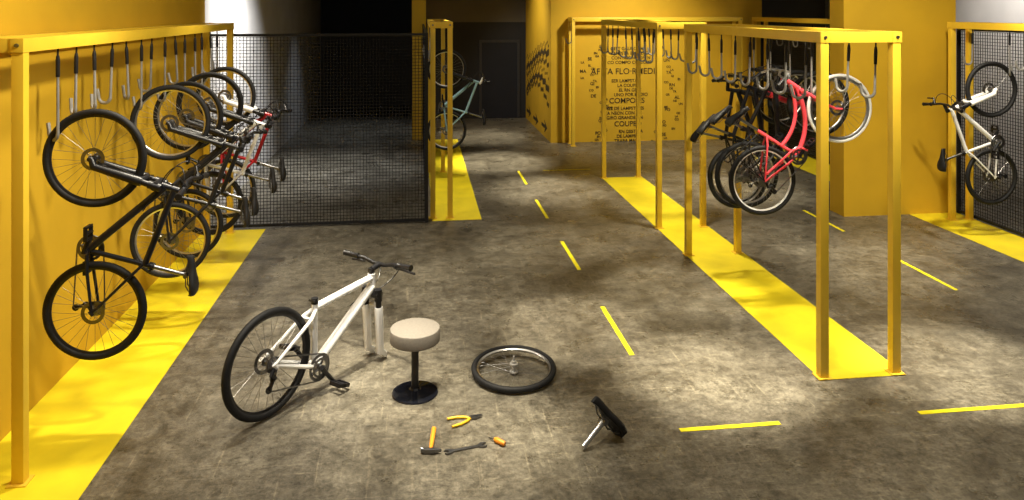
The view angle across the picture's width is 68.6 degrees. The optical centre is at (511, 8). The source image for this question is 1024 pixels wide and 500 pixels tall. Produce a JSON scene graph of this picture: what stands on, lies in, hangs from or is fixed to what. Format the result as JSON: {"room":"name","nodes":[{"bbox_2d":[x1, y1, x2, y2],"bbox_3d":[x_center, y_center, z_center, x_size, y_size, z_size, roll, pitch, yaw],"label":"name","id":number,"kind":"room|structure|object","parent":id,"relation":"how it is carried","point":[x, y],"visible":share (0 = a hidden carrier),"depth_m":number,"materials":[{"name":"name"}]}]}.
{"room":"bicycle storage room","nodes":[
{"label":"bicycle storage room","id":0,"kind":"room"},
{"bbox_2d":[0,0,204,441],"bbox_3d":[-3.435,0.700,3.409,0.230,4.600,13.620,0,0,-7],"label":"wall","id":1,"kind":"structure","parent":0,"point":[56,224],"depth_m":6.43,"materials":[{"name":"paint"}]},
{"bbox_2d":[0,229,264,499],"bbox_3d":[-3.039,2.998,4.432,0.810,0.004,11.550,0,0,-7],"label":"floor marking","id":2,"kind":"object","parent":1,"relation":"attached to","point":[75,427],"depth_m":5.97,"materials":[{"name":"yellow paint"}]},
{"bbox_2d":[0,23,235,488],"bbox_3d":[-3.596,1.591,7.385,0.420,2.811,5.470,0,0,-7],"label":"bike rack","id":3,"kind":"object","parent":2,"relation":"on","point":[19,46],"visible":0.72,"depth_m":4.76,"materials":[{"name":"yellow metal"}]},
{"bbox_2d":[42,109,208,359],"bbox_3d":[-2.780,1.595,5.346,1.064,1.779,0.711,0,0,-7],"label":"bicycle","id":4,"kind":"object","parent":3,"relation":"hanging from","point":[136,177],"visible":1,"depth_m":5.30,"materials":[{"name":"black paint"}]},
{"bbox_2d":[129,85,253,277],"bbox_3d":[-2.967,1.585,6.922,1.064,1.779,0.711,0,0,-12],"label":"bicycle","id":5,"kind":"object","parent":3,"relation":"hanging from","point":[202,137],"visible":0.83,"depth_m":6.91,"materials":[{"name":"black paint"}]},
{"bbox_2d":[153,81,266,257],"bbox_3d":[-3.075,1.615,7.520,1.064,1.779,0.711,0,0,-1],"label":"bicycle","id":6,"kind":"object","parent":3,"relation":"hanging from","point":[216,130],"visible":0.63,"depth_m":7.52,"materials":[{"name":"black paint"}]},
{"bbox_2d":[176,72,278,234],"bbox_3d":[-3.121,1.575,8.218,1.064,1.779,0.711,0,0,-11],"label":"bicycle","id":7,"kind":"object","parent":3,"relation":"hanging from","point":[237,116],"visible":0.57,"depth_m":8.19,"materials":[{"name":"white paint"}]},
{"bbox_2d":[196,67,291,217],"bbox_3d":[-3.186,1.565,8.828,1.064,1.779,0.711,0,0,-2],"label":"bicycle","id":8,"kind":"object","parent":3,"relation":"hanging from","point":[248,108],"visible":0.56,"depth_m":8.80,"materials":[{"name":"red paint"}]},
{"bbox_2d":[205,0,320,217],"bbox_3d":[-5.172,0.700,16.546,0.250,4.600,12.880,0,0,-7],"label":"wall","id":9,"kind":"structure","parent":0,"point":[247,16],"depth_m":15.22,"materials":[{"name":"grey paint"}]},
{"bbox_2d":[321,0,411,106],"bbox_3d":[-4.273,0.700,23.249,3.700,4.600,0.200,0,0,-7],"label":"wall","id":10,"kind":"structure","parent":0,"point":[337,16],"depth_m":23.12,"materials":[{"name":"paint"}]},
{"bbox_2d":[412,0,425,139],"bbox_3d":[-2.516,0.700,20.244,0.320,4.600,6.200,0,0,-7],"label":"wall partition","id":11,"kind":"structure","parent":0,"point":[418,6],"depth_m":17.16,"materials":[{"name":"paint"}]},
{"bbox_2d":[429,139,481,220],"bbox_3d":[-1.192,2.998,13.940,0.700,0.004,6.640,0,0,-7],"label":"floor marking","id":12,"kind":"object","parent":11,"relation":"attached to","point":[465,207],"depth_m":12.31,"materials":[{"name":"yellow paint"}]},
{"bbox_2d":[422,19,453,218],"bbox_3d":[-1.244,1.591,12.271,0.449,2.811,3.180,0,0,-7],"label":"bike rack","id":13,"kind":"object","parent":12,"relation":"on","point":[432,23],"visible":0.84,"depth_m":10.74,"materials":[{"name":"yellow metal"}]},
{"bbox_2d":[428,49,486,149],"bbox_3d":[-0.979,1.595,13.235,1.064,1.779,0.711,0,0,-7],"label":"bicycle","id":14,"kind":"object","parent":13,"relation":"hanging from","point":[462,76],"visible":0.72,"depth_m":13.21,"materials":[{"name":"blue paint"}]},
{"bbox_2d":[426,0,525,118],"bbox_3d":[-1.008,0.700,20.635,2.770,4.600,0.200,0,0,-7],"label":"wall","id":15,"kind":"structure","parent":0,"point":[466,35],"depth_m":20.53,"materials":[{"name":"grey paint"}]},
{"bbox_2d":[479,40,519,118],"bbox_3d":[-0.339,1.925,20.566,1.120,2.150,0.102,0,0,-7],"label":"door","id":16,"kind":"structure","parent":15,"relation":"in","point":[499,60],"depth_m":20.59,"materials":[{"name":"paint"}]},
{"bbox_2d":[79,106,1023,499],"bbox_3d":[2.725,3.050,12.435,16.500,0.100,30.000,0,0,-7],"label":"floor","id":17,"kind":"structure","parent":0,"point":[507,276],"depth_m":6.51,"materials":[{"name":"concrete"}]},
{"bbox_2d":[221,249,415,422],"bbox_3d":[-1.645,2.567,6.010,1.686,0.853,0.754,0,0,-44],"label":"bicycle","id":18,"kind":"object","parent":17,"relation":"on","point":[369,290],"visible":1,"depth_m":5.79,"materials":[{"name":"white paint"}]},
{"bbox_2d":[210,33,427,228],"bbox_3d":[-2.670,1.670,10.369,3.000,2.660,0.044,0,0,-7],"label":"mesh fence","id":19,"kind":"object","parent":17,"relation":"on","point":[343,35],"visible":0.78,"depth_m":10.38,"materials":[{"name":"black metal"}]},
{"bbox_2d":[390,318,439,404],"bbox_3d":[-0.758,2.742,5.859,0.390,0.516,0.390,0,0,-7],"label":"stool","id":20,"kind":"object","parent":17,"relation":"on","point":[413,335],"visible":1,"depth_m":5.80,"materials":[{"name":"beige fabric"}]},
{"bbox_2d":[422,24,427,195],"bbox_3d":[-1.612,1.670,13.837,0.044,2.660,6.540,0,0,-7],"label":"mesh fence","id":21,"kind":"object","parent":17,"relation":"on","point":[424,30],"visible":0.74,"depth_m":15.81,"materials":[{"name":"black metal"}]},
{"bbox_2d":[421,426,441,452],"bbox_3d":[-0.547,2.981,5.190,0.140,0.039,0.285,0,0,-1],"label":"hammer","id":22,"kind":"object","parent":17,"relation":"on","point":[430,449],"visible":1,"depth_m":5.07,"materials":[{"name":"wood"}]},
{"bbox_2d":[447,414,481,427],"bbox_3d":[-0.336,2.988,5.465,0.251,0.020,0.128,0,0,-23],"label":"pliers","id":23,"kind":"object","parent":17,"relation":"on","point":[471,417],"visible":1,"depth_m":5.47,"materials":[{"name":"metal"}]},
{"bbox_2d":[444,442,486,454],"bbox_3d":[-0.316,2.993,5.108,0.295,0.012,0.052,0,0,-19],"label":"wrench","id":24,"kind":"object","parent":17,"relation":"on","point":[481,444],"visible":1,"depth_m":5.10,"materials":[{"name":"metal"}]},
{"bbox_2d":[488,437,505,445],"bbox_3d":[-0.105,2.981,5.186,0.150,0.038,0.037,0,0,40],"label":"screwdriver","id":25,"kind":"object","parent":17,"relation":"on","point":[497,440],"visible":1,"depth_m":5.16,"materials":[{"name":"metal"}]},
{"bbox_2d":[471,345,555,393],"bbox_3d":[0.015,2.923,6.160,0.698,0.151,0.697,0,0,1],"label":"wheel","id":26,"kind":"object","parent":17,"relation":"on","point":[477,376],"visible":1,"depth_m":6.13,"materials":[{"name":"rubber"}]},
{"bbox_2d":[517,171,526,183],"bbox_3d":[0.182,2.998,13.351,0.044,0.003,1.050,0,0,-7],"label":"floor marking","id":27,"kind":"object","parent":17,"relation":"on","point":[520,174],"depth_m":13.34,"materials":[{"name":"yellow paint"}]},
{"bbox_2d":[535,200,548,217],"bbox_3d":[0.443,2.998,11.267,0.044,0.003,1.050,0,0,-7],"label":"floor marking","id":28,"kind":"object","parent":17,"relation":"on","point":[537,201],"depth_m":11.21,"materials":[{"name":"yellow paint"}]},
{"bbox_2d":[560,241,580,269],"bbox_3d":[0.708,2.998,9.149,0.044,0.003,1.060,0,0,-7],"label":"floor marking","id":29,"kind":"object","parent":17,"relation":"on","point":[562,242],"depth_m":9.10,"materials":[{"name":"yellow paint"}]},
{"bbox_2d":[581,396,626,448],"bbox_3d":[0.615,2.841,5.212,0.351,0.303,0.172,0,0,-20],"label":"saddle","id":30,"kind":"object","parent":17,"relation":"on","point":[608,418],"visible":1,"depth_m":5.19,"materials":[{"name":"black leather"}]},
{"bbox_2d":[600,307,633,354],"bbox_3d":[0.974,2.998,7.026,0.044,0.003,1.060,0,0,-7],"label":"floor marking","id":31,"kind":"object","parent":17,"relation":"on","point":[630,352],"depth_m":6.97,"materials":[{"name":"yellow paint"}]},
{"bbox_2d":[565,17,742,146],"bbox_3d":[3.181,1.593,16.811,4.028,2.815,0.450,0,0,-7],"label":"bike rack","id":32,"kind":"object","parent":17,"relation":"on","point":[571,20],"visible":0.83,"depth_m":16.63,"materials":[{"name":"yellow metal"}]},
{"bbox_2d":[679,421,780,431],"bbox_3d":[1.568,2.998,5.387,0.750,0.003,0.044,0,0,-7],"label":"floor marking","id":33,"kind":"object","parent":17,"relation":"on","point":[772,422],"depth_m":5.38,"materials":[{"name":"yellow paint"}]},
{"bbox_2d":[604,177,891,379],"bbox_3d":[2.414,2.998,9.736,0.730,0.004,7.320,0,0,-7],"label":"floor marking","id":34,"kind":"object","parent":17,"relation":"on","point":[788,316],"depth_m":7.90,"materials":[{"name":"yellow paint"}]},
{"bbox_2d":[600,19,707,228],"bbox_3d":[2.090,1.591,11.822,0.833,2.811,3.180,0,0,-7],"label":"bike rack","id":35,"kind":"object","parent":34,"relation":"on","point":[658,26],"visible":0.92,"depth_m":10.59,"materials":[{"name":"yellow metal"}]},
{"bbox_2d":[682,24,905,380],"bbox_3d":[2.637,1.591,7.667,0.881,2.811,3.180,0,0,-7],"label":"bike rack","id":36,"kind":"object","parent":34,"relation":"on","point":[822,37],"visible":0.94,"depth_m":6.16,"materials":[{"name":"yellow metal"}]},
{"bbox_2d":[690,65,807,201],"bbox_3d":[2.752,1.482,8.898,1.381,1.634,0.658,0,0,-25],"label":"bicycle","id":37,"kind":"object","parent":36,"relation":"hanging from","point":[739,92],"visible":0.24,"depth_m":8.78,"materials":[{"name":"black paint"}]},
{"bbox_2d":[696,70,815,207],"bbox_3d":[2.756,1.445,8.415,1.443,1.529,0.659,0,0,-26],"label":"bicycle","id":38,"kind":"object","parent":36,"relation":"hanging from","point":[700,130],"visible":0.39,"depth_m":8.31,"materials":[{"name":"black metal"}]},
{"bbox_2d":[709,64,848,206],"bbox_3d":[2.816,1.336,7.860,1.464,1.496,0.660,0,0,12],"label":"bicycle","id":39,"kind":"object","parent":36,"relation":"hanging from","point":[714,119],"visible":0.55,"depth_m":7.87,"materials":[{"name":"black paint"}]},
{"bbox_2d":[723,68,871,214],"bbox_3d":[2.861,1.327,7.431,1.519,1.454,0.591,0,0,8],"label":"bicycle","id":40,"kind":"object","parent":36,"relation":"hanging from","point":[763,180],"visible":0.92,"depth_m":7.48,"materials":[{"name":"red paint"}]},
{"bbox_2d":[761,22,829,163],"bbox_3d":[6.143,1.640,14.395,0.044,2.720,5.960,0,0,-7],"label":"mesh fence","id":41,"kind":"object","parent":17,"relation":"on","point":[796,54],"visible":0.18,"depth_m":15.75,"materials":[{"name":"black metal"}]},
{"bbox_2d":[802,210,843,231],"bbox_3d":[4.411,2.998,10.646,0.044,0.003,1.070,0,0,-7],"label":"floor marking","id":42,"kind":"object","parent":17,"relation":"on","point":[802,210],"depth_m":10.48,"materials":[{"name":"yellow paint"}]},
{"bbox_2d":[743,138,1023,261],"bbox_3d":[6.092,2.998,11.627,0.740,0.004,11.560,0,0,-7],"label":"floor marking","id":43,"kind":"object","parent":17,"relation":"on","point":[1004,242],"depth_m":10.14,"materials":[{"name":"yellow paint"}]},
{"bbox_2d":[752,17,829,141],"bbox_3d":[5.874,1.591,14.492,0.461,2.811,5.020,0,0,-7],"label":"bike rack","id":44,"kind":"object","parent":43,"relation":"on","point":[765,20],"visible":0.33,"depth_m":16.59,"materials":[{"name":"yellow metal"}]},
{"bbox_2d":[945,22,1023,220],"bbox_3d":[6.569,1.591,8.936,0.463,2.811,3.620,0,0,-7],"label":"bike rack","id":45,"kind":"object","parent":43,"relation":"on","point":[952,26],"visible":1,"depth_m":10.63,"materials":[{"name":"yellow metal"}]},
{"bbox_2d":[922,61,1017,204],"bbox_3d":[6.110,1.628,9.841,1.128,1.886,0.753,0,0,-7],"label":"bicycle","id":46,"kind":"object","parent":45,"relation":"hanging from","point":[971,101],"visible":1,"depth_m":9.81,"materials":[{"name":"white paint"}]},
{"bbox_2d":[901,260,957,289],"bbox_3d":[4.677,2.998,8.522,0.044,0.003,1.050,0,0,-7],"label":"floor marking","id":47,"kind":"object","parent":17,"relation":"on","point":[903,262],"depth_m":8.43,"materials":[{"name":"yellow paint"}]},
{"bbox_2d":[917,403,1023,414],"bbox_3d":[3.547,2.998,5.635,1.060,0.003,0.044,0,0,-7],"label":"floor marking","id":48,"kind":"object","parent":17,"relation":"on","point":[1022,404],"depth_m":5.62,"materials":[{"name":"yellow paint"}]},
{"bbox_2d":[956,29,1023,236],"bbox_3d":[6.914,1.640,8.243,0.044,2.720,5.640,0,0,-7],"label":"mesh fence","id":49,"kind":"object","parent":17,"relation":"on","point":[958,31],"visible":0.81,"depth_m":10.37,"materials":[{"name":"black metal"}]},
{"bbox_2d":[526,0,761,142],"bbox_3d":[3.077,0.700,19.161,4.970,4.600,4.140,0,0,-7],"label":"wall","id":50,"kind":"structure","parent":0,"point":[546,20],"depth_m":17.09,"materials":[{"name":"paint"}]},
{"bbox_2d":[526,41,548,131],"bbox_3d":[0.618,1.828,18.772,0.004,2.205,3.566,0,0,-7],"label":"wall decal","id":51,"kind":"object","parent":50,"relation":"attached to","point":[542,52],"depth_m":18.79},
{"bbox_2d":[580,45,682,141],"bbox_3d":[2.719,2.027,17.023,2.394,2.433,0.004,0,0,-7],"label":"lettering","id":52,"kind":"object","parent":50,"relation":"attached to","point":[625,100],"depth_m":17.00},
{"bbox_2d":[762,0,824,124],"bbox_3d":[6.876,0.700,19.607,2.680,4.600,0.200,0,0,-7],"label":"wall","id":53,"kind":"structure","parent":0,"point":[770,8],"depth_m":19.55,"materials":[{"name":"paint"}]},
{"bbox_2d":[830,0,955,216],"bbox_3d":[5.641,0.700,11.122,1.760,4.600,0.370,0,0,-7],"label":"wall pillar","id":54,"kind":"structure","parent":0,"point":[858,166],"depth_m":10.95,"materials":[{"name":"paint"}]},
{"bbox_2d":[825,0,1023,177],"bbox_3d":[9.374,0.700,11.252,0.200,4.600,26.000,0,0,-7],"label":"wall","id":55,"kind":"structure","parent":0,"point":[996,11],"depth_m":13.88,"materials":[{"name":"grey paint"}]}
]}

